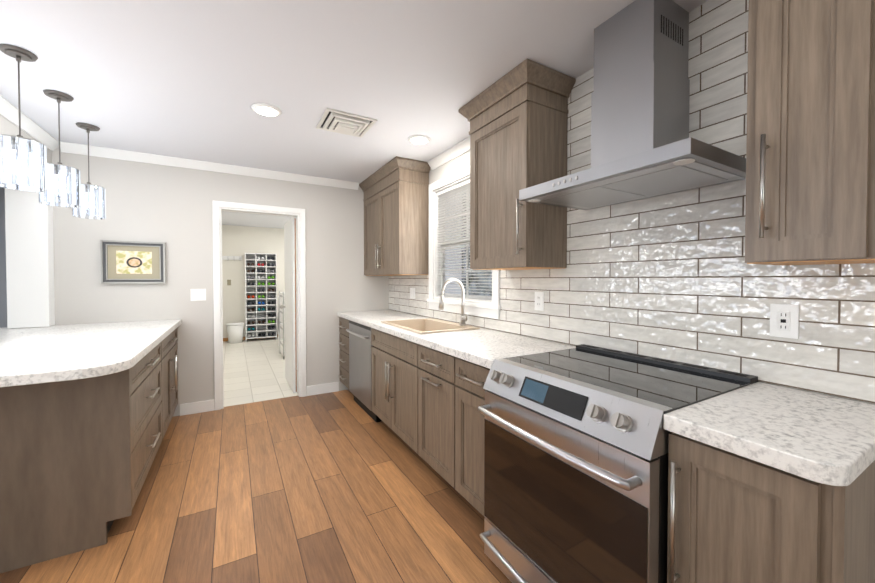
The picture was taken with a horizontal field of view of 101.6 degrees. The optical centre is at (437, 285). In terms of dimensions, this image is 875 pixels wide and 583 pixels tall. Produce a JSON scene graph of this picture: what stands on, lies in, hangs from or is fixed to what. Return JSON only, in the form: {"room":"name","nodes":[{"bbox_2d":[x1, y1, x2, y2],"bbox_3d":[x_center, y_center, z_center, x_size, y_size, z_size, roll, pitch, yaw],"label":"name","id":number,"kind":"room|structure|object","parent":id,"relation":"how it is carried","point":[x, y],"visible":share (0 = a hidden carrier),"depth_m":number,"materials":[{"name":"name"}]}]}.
{"room":"kitchen","nodes":[
{"label":"kitchen","id":0,"kind":"room"},
{"bbox_2d":[1,187,6,326],"bbox_3d":[-3.872,0.021,3.623,0.120,2.450,1.530,-1,1,-30],"label":"wall","id":1,"kind":"structure","parent":0,"point":[2,189],"depth_m":3.96,"materials":[{"name":"grey paint"}]},
{"bbox_2d":[0,114,51,187],"bbox_3d":[-1.361,-0.920,-0.435,0.230,0.430,7.740,-1,1,-30],"label":"header beam","id":2,"kind":"structure","parent":0,"point":[7,127],"depth_m":2.43,"materials":[{"name":"grey paint"}]},
{"bbox_2d":[0,95,58,150],"bbox_3d":[-1.273,-1.099,-0.330,0.060,0.074,7.640,-1,1,-30],"label":"crown molding","id":3,"kind":"structure","parent":2,"relation":"attached to","point":[9,111],"depth_m":2.54,"materials":[{"name":"white wood"}]},
{"bbox_2d":[52,147,388,416],"bbox_3d":[-2.022,0.019,3.736,3.200,2.450,0.120,-1,1,-30],"label":"wall","id":4,"kind":"structure","parent":0,"point":[171,207],"depth_m":3.45,"materials":[{"name":"grey paint"}]},
{"bbox_2d":[100,240,165,283],"bbox_3d":[-2.741,-0.207,3.227,0.450,0.380,0.034,-1,1,-30],"label":"framed art","id":5,"kind":"object","parent":4,"relation":"attached to","point":[128,262],"visible":1,"depth_m":3.22,"materials":[{"name":"grey metal"}]},
{"bbox_2d":[190,289,205,300],"bbox_3d":[-2.333,0.091,3.481,0.125,0.115,0.011,-1,1,-30],"label":"switch plate","id":6,"kind":"object","parent":4,"relation":"attached to","point":[198,294],"visible":1,"depth_m":3.48,"materials":[{"name":"white plastic"}]},
{"bbox_2d":[60,141,358,189],"bbox_3d":[-2.038,-1.166,3.604,2.540,0.074,0.058,-1,1,-30],"label":"crown molding","id":7,"kind":"structure","parent":4,"relation":"attached to","point":[67,147],"depth_m":3.44,"materials":[{"name":"white wood"}]},
{"bbox_2d":[212,200,305,409],"bbox_3d":[-1.881,0.199,3.821,0.871,2.087,0.158,-1,1,-30],"label":"door frame","id":8,"kind":"structure","parent":4,"relation":"attached to","point":[220,206],"depth_m":3.69,"materials":[{"name":"white wood"}]},
{"bbox_2d":[180,382,338,415],"bbox_3d":[-1.813,1.188,3.798,1.516,0.110,0.014,-1,1,-30],"label":"baseboard","id":9,"kind":"structure","parent":4,"relation":"attached to","point":[196,407],"depth_m":3.54,"materials":[{"name":"white"}]},
{"bbox_2d":[280,217,296,392],"bbox_3d":[-1.842,0.220,4.375,0.101,2.012,0.748,-1,1,-30],"label":"door","id":10,"kind":"structure","parent":4,"relation":"in","point":[290,300],"depth_m":4.21,"materials":[{"name":"white wood"}]},
{"bbox_2d":[0,337,511,582],"bbox_3d":[-2.656,1.306,1.603,7.550,0.050,12.500,-1,1,-30],"label":"floor","id":11,"kind":"structure","parent":0,"point":[342,486],"depth_m":2.05,"materials":[{"name":"brown wood"}]},
{"bbox_2d":[0,369,131,572],"bbox_3d":[-1.825,0.841,1.659,0.615,0.878,0.019,-1,1,-30],"label":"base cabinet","id":12,"kind":"object","parent":11,"relation":"on","point":[65,471],"visible":0.75,"depth_m":1.67,"materials":[{"name":"brown wood"}]},
{"bbox_2d":[0,319,181,386],"bbox_3d":[-2.519,0.368,2.167,1.366,0.045,2.107,-1,1,-30],"label":"countertop","id":13,"kind":"structure","parent":12,"relation":"on","point":[52,353],"depth_m":1.97,"materials":[{"name":"stone"}]},
{"bbox_2d":[5,187,54,328],"bbox_3d":[-3.283,-0.215,2.916,0.230,1.093,0.275,-1,1,-30],"label":"post","id":14,"kind":"object","parent":13,"relation":"on","point":[29,258],"visible":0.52,"depth_m":2.80,"materials":[{"name":"white paint"}]},
{"bbox_2d":[107,342,161,533],"bbox_3d":[-2.050,0.834,2.078,0.666,0.878,0.931,-1,1,-30],"label":"base cabinet","id":15,"kind":"object","parent":11,"relation":"on","point":[146,400],"visible":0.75,"depth_m":2.14,"materials":[{"name":"brown wood"}]},
{"bbox_2d":[161,328,177,439],"bbox_3d":[-2.510,0.820,2.875,0.666,0.878,0.901,-1,1,-30],"label":"base cabinet","id":16,"kind":"object","parent":11,"relation":"on","point":[169,359],"visible":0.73,"depth_m":2.97,"materials":[{"name":"brown wood"}]},
{"bbox_2d":[226,323,243,343],"bbox_3d":[-4.179,0.985,7.380,0.326,0.395,0.326,-1,1,-30],"label":"trash can","id":17,"kind":"object","parent":11,"relation":"on","point":[235,332],"visible":1,"depth_m":7.27,"materials":[{"name":"white plastic"}]},
{"bbox_2d":[245,253,276,341],"bbox_3d":[-3.813,0.247,7.714,0.600,1.860,0.315,-1,1,-30],"label":"cubby","id":18,"kind":"object","parent":11,"relation":"on","point":[260,295],"visible":1,"depth_m":7.73,"materials":[{"name":"white wood"}]},
{"bbox_2d":[278,296,296,346],"bbox_3d":[-2.702,0.640,6.933,0.700,1.100,0.700,-1,1,-30],"label":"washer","id":19,"kind":"object","parent":11,"relation":"on","point":[278,323],"visible":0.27,"depth_m":6.87,"materials":[{"name":"white metal"}]},
{"bbox_2d":[279,291,296,358],"bbox_3d":[-2.481,0.654,6.137,0.386,1.100,0.516,-1,1,-30],"label":"cart","id":20,"kind":"object","parent":11,"relation":"on","point":[282,320],"visible":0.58,"depth_m":5.94,"materials":[{"name":"white metal"}]},
{"bbox_2d":[338,317,348,388],"bbox_3d":[-0.795,0.798,4.149,0.666,0.878,0.403,-1,1,-30],"label":"base cabinet","id":21,"kind":"object","parent":11,"relation":"on","point":[343,342],"visible":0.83,"depth_m":4.00,"materials":[{"name":"brown wood"}]},
{"bbox_2d":[346,320,381,421],"bbox_3d":[-0.528,0.808,3.664,0.689,0.875,0.688,-1,1,-30],"label":"dishwasher","id":22,"kind":"object","parent":11,"relation":"on","point":[360,385],"visible":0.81,"depth_m":3.47,"materials":[{"name":"silver metal"}]},
{"bbox_2d":[371,328,428,464],"bbox_3d":[-0.112,0.819,2.963,0.666,0.878,0.927,-1,1,-30],"label":"base cabinet","id":23,"kind":"object","parent":11,"relation":"on","point":[394,371],"visible":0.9,"depth_m":2.75,"materials":[{"name":"brown wood"}]},
{"bbox_2d":[337,310,575,368],"bbox_3d":[-0.175,0.353,3.079,0.642,0.045,2.866,-1,1,-30],"label":"countertop","id":24,"kind":"structure","parent":23,"relation":"on","point":[483,347],"depth_m":2.23,"materials":[{"name":"stone"}]},
{"bbox_2d":[381,318,479,333],"bbox_3d":[-0.087,0.437,2.947,0.510,0.235,0.770,-1,1,-30],"label":"sink basin","id":25,"kind":"object","parent":24,"relation":"in","point":[426,325],"visible":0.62,"depth_m":3.14,"materials":[{"name":"beige ceramic"}]},
{"bbox_2d":[438,278,467,325],"bbox_3d":[0.132,0.132,2.791,0.253,0.377,0.110,-1,1,-30],"label":"gooseneck faucet","id":26,"kind":"object","parent":24,"relation":"on","point":[463,319],"visible":1,"depth_m":2.82,"materials":[{"name":"silver metal"}]},
{"bbox_2d":[418,345,462,496],"bbox_3d":[0.236,0.829,2.360,0.666,0.878,0.457,-1,1,-30],"label":"base cabinet","id":27,"kind":"object","parent":11,"relation":"on","point":[436,410],"visible":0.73,"depth_m":2.20,"materials":[{"name":"brown wood"}]},
{"bbox_2d":[455,358,489,515],"bbox_3d":[0.443,0.835,2.001,0.666,0.878,0.365,-1,1,-30],"label":"base cabinet","id":28,"kind":"object","parent":11,"relation":"on","point":[470,379],"visible":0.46,"depth_m":1.89,"materials":[{"name":"brown wood"}]},
{"bbox_2d":[478,344,757,582],"bbox_3d":[0.675,0.809,1.482,0.781,0.947,0.764,-1,1,-30],"label":"range","id":29,"kind":"object","parent":11,"relation":"on","point":[576,446],"visible":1,"depth_m":1.27,"materials":[{"name":"silver metal"}]},
{"bbox_2d":[667,432,832,582],"bbox_3d":[0.996,0.851,1.041,0.666,0.878,0.323,-1,1,-30],"label":"base cabinet","id":30,"kind":"object","parent":11,"relation":"on","point":[733,518],"visible":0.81,"depth_m":0.89,"materials":[{"name":"brown wood"}]},
{"bbox_2d":[663,382,874,485],"bbox_3d":[1.007,0.388,1.026,0.642,0.045,0.347,-1,1,-30],"label":"countertop","id":31,"kind":"structure","parent":30,"relation":"on","point":[822,439],"depth_m":0.93,"materials":[{"name":"stone"}]},
{"bbox_2d":[832,460,874,582],"bbox_3d":[1.106,0.854,0.907,0.608,0.878,0.017,-1,1,-30],"label":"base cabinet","id":32,"kind":"object","parent":11,"relation":"on","point":[853,546],"visible":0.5,"depth_m":0.78,"materials":[{"name":"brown wood"}]},
{"bbox_2d":[222,225,296,337],"bbox_3d":[-3.626,-0.054,8.074,2.750,2.450,0.120,-1,1,-30],"label":"wall","id":33,"kind":"structure","parent":0,"point":[239,240],"depth_m":7.66,"materials":[{"name":"beige paint"}]},
{"bbox_2d":[222,256,241,259],"bbox_3d":[-4.410,-0.568,7.503,0.530,0.104,0.069,-1,1,-30],"label":"hook rail","id":34,"kind":"object","parent":33,"relation":"attached to","point":[231,257],"visible":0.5,"depth_m":7.55,"materials":[{"name":"white wood"}]},
{"bbox_2d":[223,334,277,341],"bbox_3d":[-3.865,1.139,7.878,1.880,0.070,0.014,-1,1,-30],"label":"baseboard","id":35,"kind":"structure","parent":33,"relation":"attached to","point":[225,339],"depth_m":7.73,"materials":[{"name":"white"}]},
{"bbox_2d":[0,0,708,228],"bbox_3d":[-2.635,-1.199,1.573,7.600,0.060,12.500,-1,1,-30],"label":"ceiling","id":36,"kind":"structure","parent":0,"point":[192,79],"depth_m":1.93,"materials":[{"name":"white paint"}]},
{"bbox_2d":[0,44,47,191],"bbox_3d":[-2.101,-0.831,1.795,0.180,0.676,0.181,-1,1,-30],"label":"pendant light","id":37,"kind":"object","parent":36,"relation":"hanging from","point":[23,162],"visible":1,"depth_m":1.76,"materials":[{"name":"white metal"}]},
{"bbox_2d":[39,89,80,207],"bbox_3d":[-2.341,-0.838,2.211,0.180,0.676,0.181,-1,1,-30],"label":"pendant light","id":38,"kind":"object","parent":36,"relation":"hanging from","point":[64,181],"visible":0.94,"depth_m":2.18,"materials":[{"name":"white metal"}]},
{"bbox_2d":[72,122,105,218],"bbox_3d":[-2.600,-0.846,2.661,0.180,0.676,0.181,-1,1,-30],"label":"pendant light","id":39,"kind":"object","parent":36,"relation":"hanging from","point":[93,201],"visible":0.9,"depth_m":2.63,"materials":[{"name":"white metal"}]},
{"bbox_2d":[251,103,281,116],"bbox_3d":[-1.152,-1.176,2.405,0.190,0.012,0.190,-1,1,-30],"label":"recessed light","id":40,"kind":"object","parent":36,"relation":"in","point":[265,109],"visible":0.98,"depth_m":2.38,"materials":[{"name":"white plastic"}]},
{"bbox_2d":[316,108,376,137],"bbox_3d":[-0.671,-1.161,2.613,0.350,0.049,0.350,-1,1,-30],"label":"ceiling vent","id":41,"kind":"object","parent":36,"relation":"in","point":[338,121],"visible":1,"depth_m":2.55,"materials":[{"name":"white metal"}]},
{"bbox_2d":[407,135,430,143],"bbox_3d":[-0.151,-1.185,2.912,0.190,0.012,0.190,-1,1,-30],"label":"recessed light","id":42,"kind":"object","parent":36,"relation":"in","point":[418,139],"visible":0.98,"depth_m":2.88,"materials":[{"name":"white plastic"}]},
{"bbox_2d":[392,150,874,404],"bbox_3d":[1.348,0.062,1.211,0.120,2.450,7.860,-1,1,-30],"label":"wall","id":43,"kind":"structure","parent":0,"point":[460,162],"depth_m":3.19,"materials":[{"name":"grey paint"}]},
{"bbox_2d":[359,156,429,275],"bbox_3d":[-0.498,-0.657,3.887,0.373,1.094,1.111,-1,1,-30],"label":"upper cabinet","id":44,"kind":"object","parent":43,"relation":"attached to","point":[396,214],"visible":0.98,"depth_m":3.52,"materials":[{"name":"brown wood"}]},
{"bbox_2d":[428,136,469,169],"bbox_3d":[0.188,-1.156,3.027,0.058,0.074,1.040,-1,1,-30],"label":"crown molding","id":45,"kind":"structure","parent":43,"relation":"attached to","point":[463,146],"depth_m":3.14,"materials":[{"name":"white wood"}]},
{"bbox_2d":[427,165,500,318],"bbox_3d":[0.234,-0.372,3.101,0.156,1.225,1.100,-1,1,-30],"label":"window","id":46,"kind":"structure","parent":43,"relation":"in","point":[465,184],"depth_m":3.20,"materials":[{"name":"white"}]},
{"bbox_2d":[440,186,491,299],"bbox_3d":[0.263,-0.385,3.118,0.030,1.018,0.888,-1,1,-30],"label":"window blind","id":47,"kind":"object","parent":46,"relation":"in","point":[485,291],"depth_m":3.20,"materials":[{"name":"white plastic"}]},
{"bbox_2d":[459,59,575,269],"bbox_3d":[0.463,-0.639,2.219,0.373,1.074,0.640,-1,1,-30],"label":"upper cabinet","id":48,"kind":"object","parent":43,"relation":"attached to","point":[517,116],"visible":1,"depth_m":2.04,"materials":[{"name":"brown wood"}]},
{"bbox_2d":[389,0,874,403],"bbox_3d":[0.449,-0.425,2.635,0.009,1.523,4.240,-1,1,-30],"label":"tile backsplash","id":49,"kind":"structure","parent":43,"relation":"attached to","point":[674,277],"depth_m":1.49,"materials":[{"name":"white tile"}]},
{"bbox_2d":[410,288,414,298],"bbox_3d":[-0.272,0.087,3.876,0.008,0.118,0.120,-1,1,-30],"label":"light switch","id":50,"kind":"object","parent":49,"relation":"attached to","point":[412,293],"visible":1,"depth_m":3.87,"materials":[{"name":"white plastic"}]},
{"bbox_2d":[535,292,543,310],"bbox_3d":[0.648,0.101,2.278,0.009,0.118,0.075,-1,1,-30],"label":"duplex electrical outlet","id":51,"kind":"object","parent":49,"relation":"attached to","point":[539,301],"visible":1,"depth_m":2.27,"materials":[{"name":"white plastic"}]},
{"bbox_2d":[519,0,745,209],"bbox_3d":[0.794,-0.784,1.524,0.494,0.762,0.748,-1,1,-30],"label":"range hood","id":52,"kind":"object","parent":49,"relation":"attached to","point":[644,145],"visible":1,"depth_m":1.46,"materials":[{"name":"silver metal"}]},
{"bbox_2d":[770,304,798,338],"bbox_3d":[1.230,0.126,1.267,0.010,0.118,0.075,-1,1,-30],"label":"outlet","id":53,"kind":"object","parent":49,"relation":"attached to","point":[784,320],"visible":1,"depth_m":1.26,"materials":[{"name":"white plastic"}]},
{"bbox_2d":[745,0,874,264],"bbox_3d":[1.135,-0.612,1.051,0.373,1.089,0.389,-1,1,-30],"label":"upper cabinet","id":54,"kind":"object","parent":43,"relation":"attached to","point":[810,171],"visible":1,"depth_m":0.99,"materials":[{"name":"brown wood"}]}
]}

